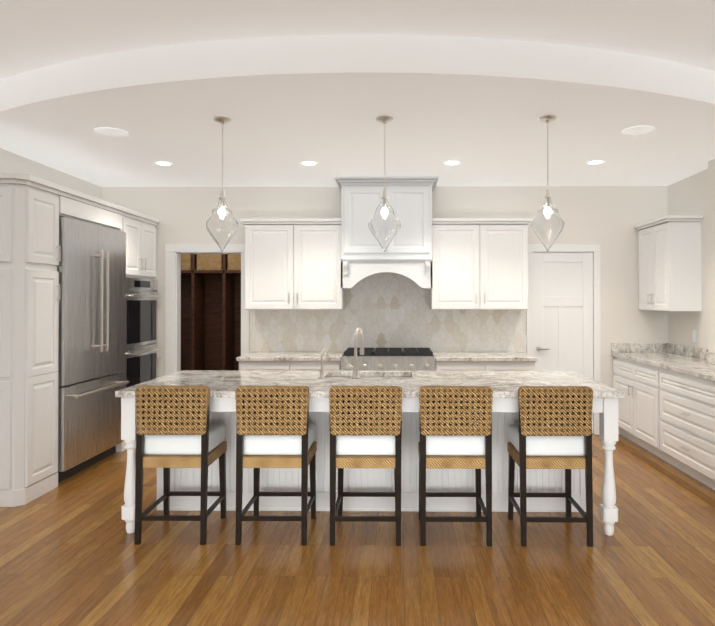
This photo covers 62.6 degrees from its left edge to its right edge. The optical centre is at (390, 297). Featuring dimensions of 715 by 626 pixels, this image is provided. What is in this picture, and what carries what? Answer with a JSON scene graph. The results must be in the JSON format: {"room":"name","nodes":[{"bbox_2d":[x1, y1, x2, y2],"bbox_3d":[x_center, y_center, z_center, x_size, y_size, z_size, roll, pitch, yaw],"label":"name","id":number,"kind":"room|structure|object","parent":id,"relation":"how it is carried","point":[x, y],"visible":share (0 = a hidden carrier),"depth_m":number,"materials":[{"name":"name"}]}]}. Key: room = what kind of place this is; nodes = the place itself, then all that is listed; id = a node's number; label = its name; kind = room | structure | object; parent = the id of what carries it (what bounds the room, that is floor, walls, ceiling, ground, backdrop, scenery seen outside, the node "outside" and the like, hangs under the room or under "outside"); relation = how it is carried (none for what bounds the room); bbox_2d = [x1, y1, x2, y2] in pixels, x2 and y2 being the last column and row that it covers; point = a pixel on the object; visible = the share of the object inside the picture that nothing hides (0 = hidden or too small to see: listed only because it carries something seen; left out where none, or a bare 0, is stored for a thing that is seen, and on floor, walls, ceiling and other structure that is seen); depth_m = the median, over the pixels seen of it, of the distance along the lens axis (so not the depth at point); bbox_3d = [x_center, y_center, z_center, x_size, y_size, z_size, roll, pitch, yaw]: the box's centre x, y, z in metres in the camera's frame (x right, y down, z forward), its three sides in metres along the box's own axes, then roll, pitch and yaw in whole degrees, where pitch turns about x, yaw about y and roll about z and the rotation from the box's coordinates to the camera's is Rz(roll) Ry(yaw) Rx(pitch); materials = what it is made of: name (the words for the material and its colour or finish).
{"room":"kitchen","nodes":[
{"label":"kitchen","id":0,"kind":"room"},
{"bbox_2d":[0,148,101,198],"bbox_3d":[-3.372,-0.072,1.697,0.120,3.120,9.800,0,0,1],"label":"wall","id":1,"kind":"structure","parent":0,"point":[10,162],"depth_m":5.52,"materials":[{"name":"beige paint"}]},
{"bbox_2d":[64,189,123,231],"bbox_3d":[-2.957,-0.756,5.237,0.627,0.190,1.080,0,0,1],"label":"upper cabinet","id":2,"kind":"object","parent":1,"relation":"attached to","point":[76,207],"depth_m":5.19,"materials":[{"name":"white wood"}]},
{"bbox_2d":[124,209,158,279],"bbox_3d":[-2.946,-0.525,6.184,0.627,0.640,0.817,0,0,1],"label":"upper cabinet","id":3,"kind":"object","parent":1,"relation":"attached to","point":[140,231],"depth_m":6.16,"materials":[{"name":"white wood"}]},
{"bbox_2d":[122,277,161,387],"bbox_3d":[-2.888,0.455,6.177,0.664,1.312,0.789,0,0,1],"label":"double oven","id":4,"kind":"object","parent":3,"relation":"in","point":[142,296],"visible":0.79,"depth_m":6.15,"materials":[{"name":"silver metal"}]},
{"bbox_2d":[0,433,714,625],"bbox_3d":[-0.272,1.553,2.603,7.300,0.120,11.900,0,0,1],"label":"floor","id":5,"kind":"structure","parent":0,"point":[71,554],"depth_m":3.29,"materials":[{"name":"brown wood"}]},
{"bbox_2d":[0,177,63,506],"bbox_3d":[-2.965,0.324,4.465,0.627,2.360,0.450,0,0,1],"label":"tall cabinet","id":6,"kind":"object","parent":5,"relation":"on","point":[33,209],"depth_m":4.29,"materials":[{"name":"white wood"}]},
{"bbox_2d":[57,217,128,482],"bbox_3d":[-2.890,0.431,5.229,0.700,2.155,1.068,0,0,1],"label":"fridge","id":7,"kind":"object","parent":5,"relation":"on","point":[91,268],"visible":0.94,"depth_m":5.08,"materials":[{"name":"silver metal"}]},
{"bbox_2d":[116,435,144,451],"bbox_3d":[-2.946,1.315,6.172,0.627,0.400,0.817,0,0,1],"label":"base cabinet","id":8,"kind":"object","parent":5,"relation":"on","point":[119,447],"depth_m":5.76,"materials":[{"name":"white wood"}]},
{"bbox_2d":[134,385,226,544],"bbox_3d":[-1.341,1.021,3.792,0.448,0.958,0.464,0,0,1],"label":"stool","id":9,"kind":"object","parent":5,"relation":"on","point":[176,410],"visible":0.94,"depth_m":3.58,"materials":[{"name":"beige wicker"}]},
{"bbox_2d":[144,423,224,454],"bbox_3d":[-1.340,0.916,3.829,0.416,0.127,0.387,0,0,1],"label":"seat","id":10,"kind":"object","parent":9,"relation":"attached to","point":[172,444],"visible":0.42,"depth_m":3.64,"materials":[{"name":"fabric"}]},
{"bbox_2d":[181,254,240,369],"bbox_3d":[-2.461,0.336,8.130,2.140,2.380,0.490,0,0,1],"label":"lockers","id":11,"kind":"object","parent":5,"relation":"on","point":[210,311],"visible":0.31,"depth_m":8.29,"materials":[{"name":"brown wood"}]},
{"bbox_2d":[235,386,316,544],"bbox_3d":[-0.726,1.021,3.785,0.448,0.958,0.464,0,0,1],"label":"stool","id":12,"kind":"object","parent":5,"relation":"on","point":[250,411],"visible":0.96,"depth_m":3.58,"materials":[{"name":"beige wicker"}]},
{"bbox_2d":[243,424,314,454],"bbox_3d":[-0.725,0.916,3.822,0.416,0.127,0.387,0,0,1],"label":"seat","id":13,"kind":"object","parent":12,"relation":"attached to","point":[272,444],"visible":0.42,"depth_m":3.63,"materials":[{"name":"fabric"}]},
{"bbox_2d":[329,386,401,545],"bbox_3d":[-0.153,1.021,3.779,0.448,0.958,0.464,0,0,1],"label":"stool","id":14,"kind":"object","parent":5,"relation":"on","point":[340,462],"visible":0.92,"depth_m":3.57,"materials":[{"name":"beige wicker"}]},
{"bbox_2d":[336,435,394,454],"bbox_3d":[-0.152,0.916,3.816,0.416,0.127,0.387,0,0,1],"label":"seat","id":15,"kind":"object","parent":14,"relation":"attached to","point":[365,444],"visible":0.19,"depth_m":3.62,"materials":[{"name":"fabric"}]},
{"bbox_2d":[121,397,618,535],"bbox_3d":[-0.136,1.066,4.219,3.139,0.874,1.051,0,0,1],"label":"kitchen island","id":16,"kind":"object","parent":5,"relation":"on","point":[505,414],"visible":0.38,"depth_m":4.14,"materials":[{"name":"white wood"}]},
{"bbox_2d":[115,370,623,397],"bbox_3d":[-0.134,0.607,4.217,3.180,0.039,1.120,0,0,1],"label":"island countertop","id":17,"kind":"structure","parent":16,"relation":"on","point":[227,383],"depth_m":4.17,"materials":[{"name":"stone"}]},
{"bbox_2d":[318,348,327,378],"bbox_3d":[-0.500,0.479,4.306,0.069,0.216,0.113,0,0,1],"label":"faucet","id":18,"kind":"object","parent":17,"relation":"on","point":[321,371],"visible":1,"depth_m":4.27,"materials":[{"name":"silver metal"}]},
{"bbox_2d":[344,328,363,377],"bbox_3d":[-0.276,0.405,4.389,0.140,0.366,0.209,0,0,1],"label":"faucet","id":19,"kind":"object","parent":17,"relation":"on","point":[354,367],"visible":1,"depth_m":4.31,"materials":[{"name":"silver metal"}]},
{"bbox_2d":[239,361,534,370],"bbox_3d":[-0.042,1.077,6.214,3.000,0.875,0.672,0,0,1],"label":"base cabinet","id":20,"kind":"object","parent":5,"relation":"on","point":[439,365],"visible":0.04,"depth_m":5.92,"materials":[{"name":"white wood"}]},
{"bbox_2d":[236,352,536,360],"bbox_3d":[-0.042,0.619,6.227,3.030,0.039,0.652,0,0,1],"label":"countertop","id":21,"kind":"structure","parent":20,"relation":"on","point":[439,356],"depth_m":5.99,"materials":[{"name":"stone"}]},
{"bbox_2d":[341,348,434,370],"bbox_3d":[-0.027,0.679,6.194,0.940,0.261,0.700,0,0,1],"label":"range","id":22,"kind":"object","parent":20,"relation":"in","point":[396,359],"visible":0.81,"depth_m":5.89,"materials":[{"name":"silver metal"}]},
{"bbox_2d":[418,386,492,545],"bbox_3d":[0.397,1.021,3.772,0.448,0.958,0.464,0,0,1],"label":"stool","id":23,"kind":"object","parent":5,"relation":"on","point":[477,463],"visible":0.98,"depth_m":3.56,"materials":[{"name":"beige wicker"}]},
{"bbox_2d":[419,427,484,455],"bbox_3d":[0.398,0.916,3.810,0.416,0.127,0.387,0,0,1],"label":"seat","id":24,"kind":"object","parent":23,"relation":"attached to","point":[455,445],"visible":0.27,"depth_m":3.62,"materials":[{"name":"fabric"}]},
{"bbox_2d":[507,386,592,546],"bbox_3d":[1.005,1.021,3.766,0.448,0.958,0.464,0,0,1],"label":"stool","id":25,"kind":"object","parent":5,"relation":"on","point":[564,410],"visible":0.92,"depth_m":3.56,"materials":[{"name":"beige wicker"}]},
{"bbox_2d":[509,424,584,455],"bbox_3d":[1.006,0.916,3.803,0.416,0.127,0.387,0,0,1],"label":"seat","id":26,"kind":"object","parent":25,"relation":"attached to","point":[555,445],"visible":0.56,"depth_m":3.61,"materials":[{"name":"fabric"}]},
{"bbox_2d":[613,356,656,455],"bbox_3d":[2.764,1.076,5.948,0.617,0.876,1.144,0,0,1],"label":"base cabinet","id":27,"kind":"object","parent":5,"relation":"on","point":[637,411],"depth_m":5.86,"materials":[{"name":"white wood"}]},
{"bbox_2d":[657,367,714,489],"bbox_3d":[2.672,1.069,4.843,0.457,0.876,1.068,0,0,1],"label":"base cabinet","id":28,"kind":"object","parent":5,"relation":"on","point":[666,415],"depth_m":4.85,"materials":[{"name":"white wood"}]},
{"bbox_2d":[611,343,714,381],"bbox_3d":[2.744,0.561,4.874,0.632,0.139,3.297,0,0,1],"label":"countertop","id":29,"kind":"structure","parent":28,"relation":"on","point":[693,361],"depth_m":5.86,"materials":[{"name":"stone"}]},
{"bbox_2d":[0,0,714,79],"bbox_3d":[-0.282,-1.562,1.722,7.300,0.140,9.940,0,0,1],"label":"ceiling","id":30,"kind":"structure","parent":0,"point":[36,34],"depth_m":3.17,"materials":[{"name":"white paint"}]},
{"bbox_2d":[0,34,714,186],"bbox_3d":[-0.106,-1.365,4.959,6.440,0.215,3.320,0,0,1],"label":"ceiling","id":31,"kind":"structure","parent":0,"point":[477,107],"depth_m":4.02,"materials":[{"name":"white paint"}]},
{"bbox_2d":[94,127,127,136],"bbox_3d":[-2.122,-1.258,4.450,0.230,0.006,0.230,0,0,1],"label":"ceiling speaker","id":32,"kind":"object","parent":31,"relation":"attached to","point":[108,131],"visible":1,"depth_m":4.43,"materials":[{"name":"white plastic"}]},
{"bbox_2d":[154,161,172,165],"bbox_3d":[-2.120,-1.252,5.470,0.170,0.006,0.170,0,0,1],"label":"recessed light","id":33,"kind":"object","parent":31,"relation":"in","point":[162,163],"visible":1,"depth_m":5.47,"materials":[{"name":"white plastic"}]},
{"bbox_2d":[206,116,237,251],"bbox_3d":[-1.188,-0.791,4.131,0.229,0.941,0.229,0,0,1],"label":"pendant light","id":34,"kind":"object","parent":31,"relation":"hanging from","point":[222,225],"visible":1,"depth_m":4.08,"materials":[{"name":"clear glass"}]},
{"bbox_2d":[300,161,317,165],"bbox_3d":[-0.760,-1.252,5.455,0.170,0.006,0.170,0,0,1],"label":"recessed light","id":35,"kind":"object","parent":31,"relation":"in","point":[310,163],"visible":1,"depth_m":5.46,"materials":[{"name":"white plastic"}]},
{"bbox_2d":[368,116,400,251],"bbox_3d":[-0.045,-0.791,4.119,0.229,0.941,0.229,0,0,1],"label":"pendant light","id":36,"kind":"object","parent":31,"relation":"hanging from","point":[384,224],"visible":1,"depth_m":4.06,"materials":[{"name":"clear glass"}]},
{"bbox_2d":[443,160,461,164],"bbox_3d":[0.569,-1.252,5.441,0.170,0.006,0.170,0,0,1],"label":"recessed light","id":37,"kind":"object","parent":31,"relation":"in","point":[452,162],"visible":1,"depth_m":5.43,"materials":[{"name":"white plastic"}]},
{"bbox_2d":[531,115,564,251],"bbox_3d":[1.097,-0.791,4.106,0.229,0.941,0.229,0,0,1],"label":"pendant light","id":38,"kind":"object","parent":31,"relation":"hanging from","point":[547,224],"visible":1,"depth_m":4.05,"materials":[{"name":"clear glass"}]},
{"bbox_2d":[586,160,604,164],"bbox_3d":[1.889,-1.252,5.426,0.170,0.006,0.170,0,0,1],"label":"recessed light","id":39,"kind":"object","parent":31,"relation":"in","point":[594,162],"visible":1,"depth_m":5.43,"materials":[{"name":"white plastic"}]},
{"bbox_2d":[622,125,654,134],"bbox_3d":[1.858,-1.258,4.406,0.230,0.006,0.230,0,0,1],"label":"ceiling speaker","id":40,"kind":"object","parent":31,"relation":"attached to","point":[637,130],"visible":1,"depth_m":4.40,"materials":[{"name":"white plastic"}]},
{"bbox_2d":[102,186,667,433],"bbox_3d":[-0.228,-0.043,6.622,7.300,3.120,0.120,0,0,1],"label":"wall","id":41,"kind":"structure","parent":0,"point":[608,218],"depth_m":6.55,"materials":[{"name":"beige paint"}]},
{"bbox_2d":[165,244,248,374],"bbox_3d":[-2.058,0.457,6.628,0.944,2.120,0.142,0,0,1],"label":"trim","id":42,"kind":"structure","parent":41,"relation":"attached to","point":[173,252],"depth_m":6.57,"materials":[{"name":"white wood"}]},
{"bbox_2d":[240,218,344,309],"bbox_3d":[-1.056,-0.357,6.387,1.084,0.965,0.367,0,0,1],"label":"upper cabinet","id":43,"kind":"object","parent":41,"relation":"attached to","point":[292,264],"visible":0.9,"depth_m":6.24,"materials":[{"name":"white wood"}]},
{"bbox_2d":[334,176,438,288],"bbox_3d":[-0.043,-0.672,6.262,1.072,1.151,0.597,0,0,1],"label":"range hood","id":44,"kind":"object","parent":41,"relation":"attached to","point":[407,253],"visible":1,"depth_m":6.08,"materials":[{"name":"white wood"}]},
{"bbox_2d":[345,273,429,308],"bbox_3d":[-0.040,-0.072,6.556,0.944,0.402,0.008,0,0,1],"label":"tile backsplash","id":45,"kind":"structure","parent":41,"relation":"attached to","point":[386,291],"depth_m":6.55,"materials":[{"name":"tile"}]},
{"bbox_2d":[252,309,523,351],"bbox_3d":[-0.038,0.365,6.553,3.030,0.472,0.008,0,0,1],"label":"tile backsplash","id":46,"kind":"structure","parent":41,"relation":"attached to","point":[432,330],"depth_m":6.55,"materials":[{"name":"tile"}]},
{"bbox_2d":[430,218,532,309],"bbox_3d":[0.964,-0.357,6.364,1.068,0.965,0.367,0,0,1],"label":"upper cabinet","id":47,"kind":"object","parent":41,"relation":"attached to","point":[479,263],"visible":0.94,"depth_m":6.22,"materials":[{"name":"white wood"}]},
{"bbox_2d":[526,244,600,434],"bbox_3d":[1.920,0.459,6.538,0.820,2.115,0.088,0,0,1],"label":"door","id":48,"kind":"structure","parent":41,"relation":"attached to","point":[564,288],"depth_m":6.54,"materials":[{"name":"white wood"}]},
{"bbox_2d":[668,158,714,352],"bbox_3d":[3.007,-0.073,1.626,0.280,3.120,9.800,0,0,1],"label":"wall","id":49,"kind":"structure","parent":0,"point":[694,194],"depth_m":5.79,"materials":[{"name":"beige paint"}]},
{"bbox_2d":[635,215,703,310],"bbox_3d":[2.891,-0.338,6.143,0.367,0.945,0.767,0,0,1],"label":"upper cabinet","id":50,"kind":"object","parent":49,"relation":"attached to","point":[670,260],"visible":1,"depth_m":5.80,"materials":[{"name":"white wood"}]},
{"bbox_2d":[692,330,695,341],"bbox_3d":[3.071,0.386,5.938,0.007,0.115,0.070,0,0,1],"label":"electrical outlet plate","id":51,"kind":"object","parent":49,"relation":"attached to","point":[693,335],"depth_m":5.93,"materials":[{"name":"white plastic"}]}
]}

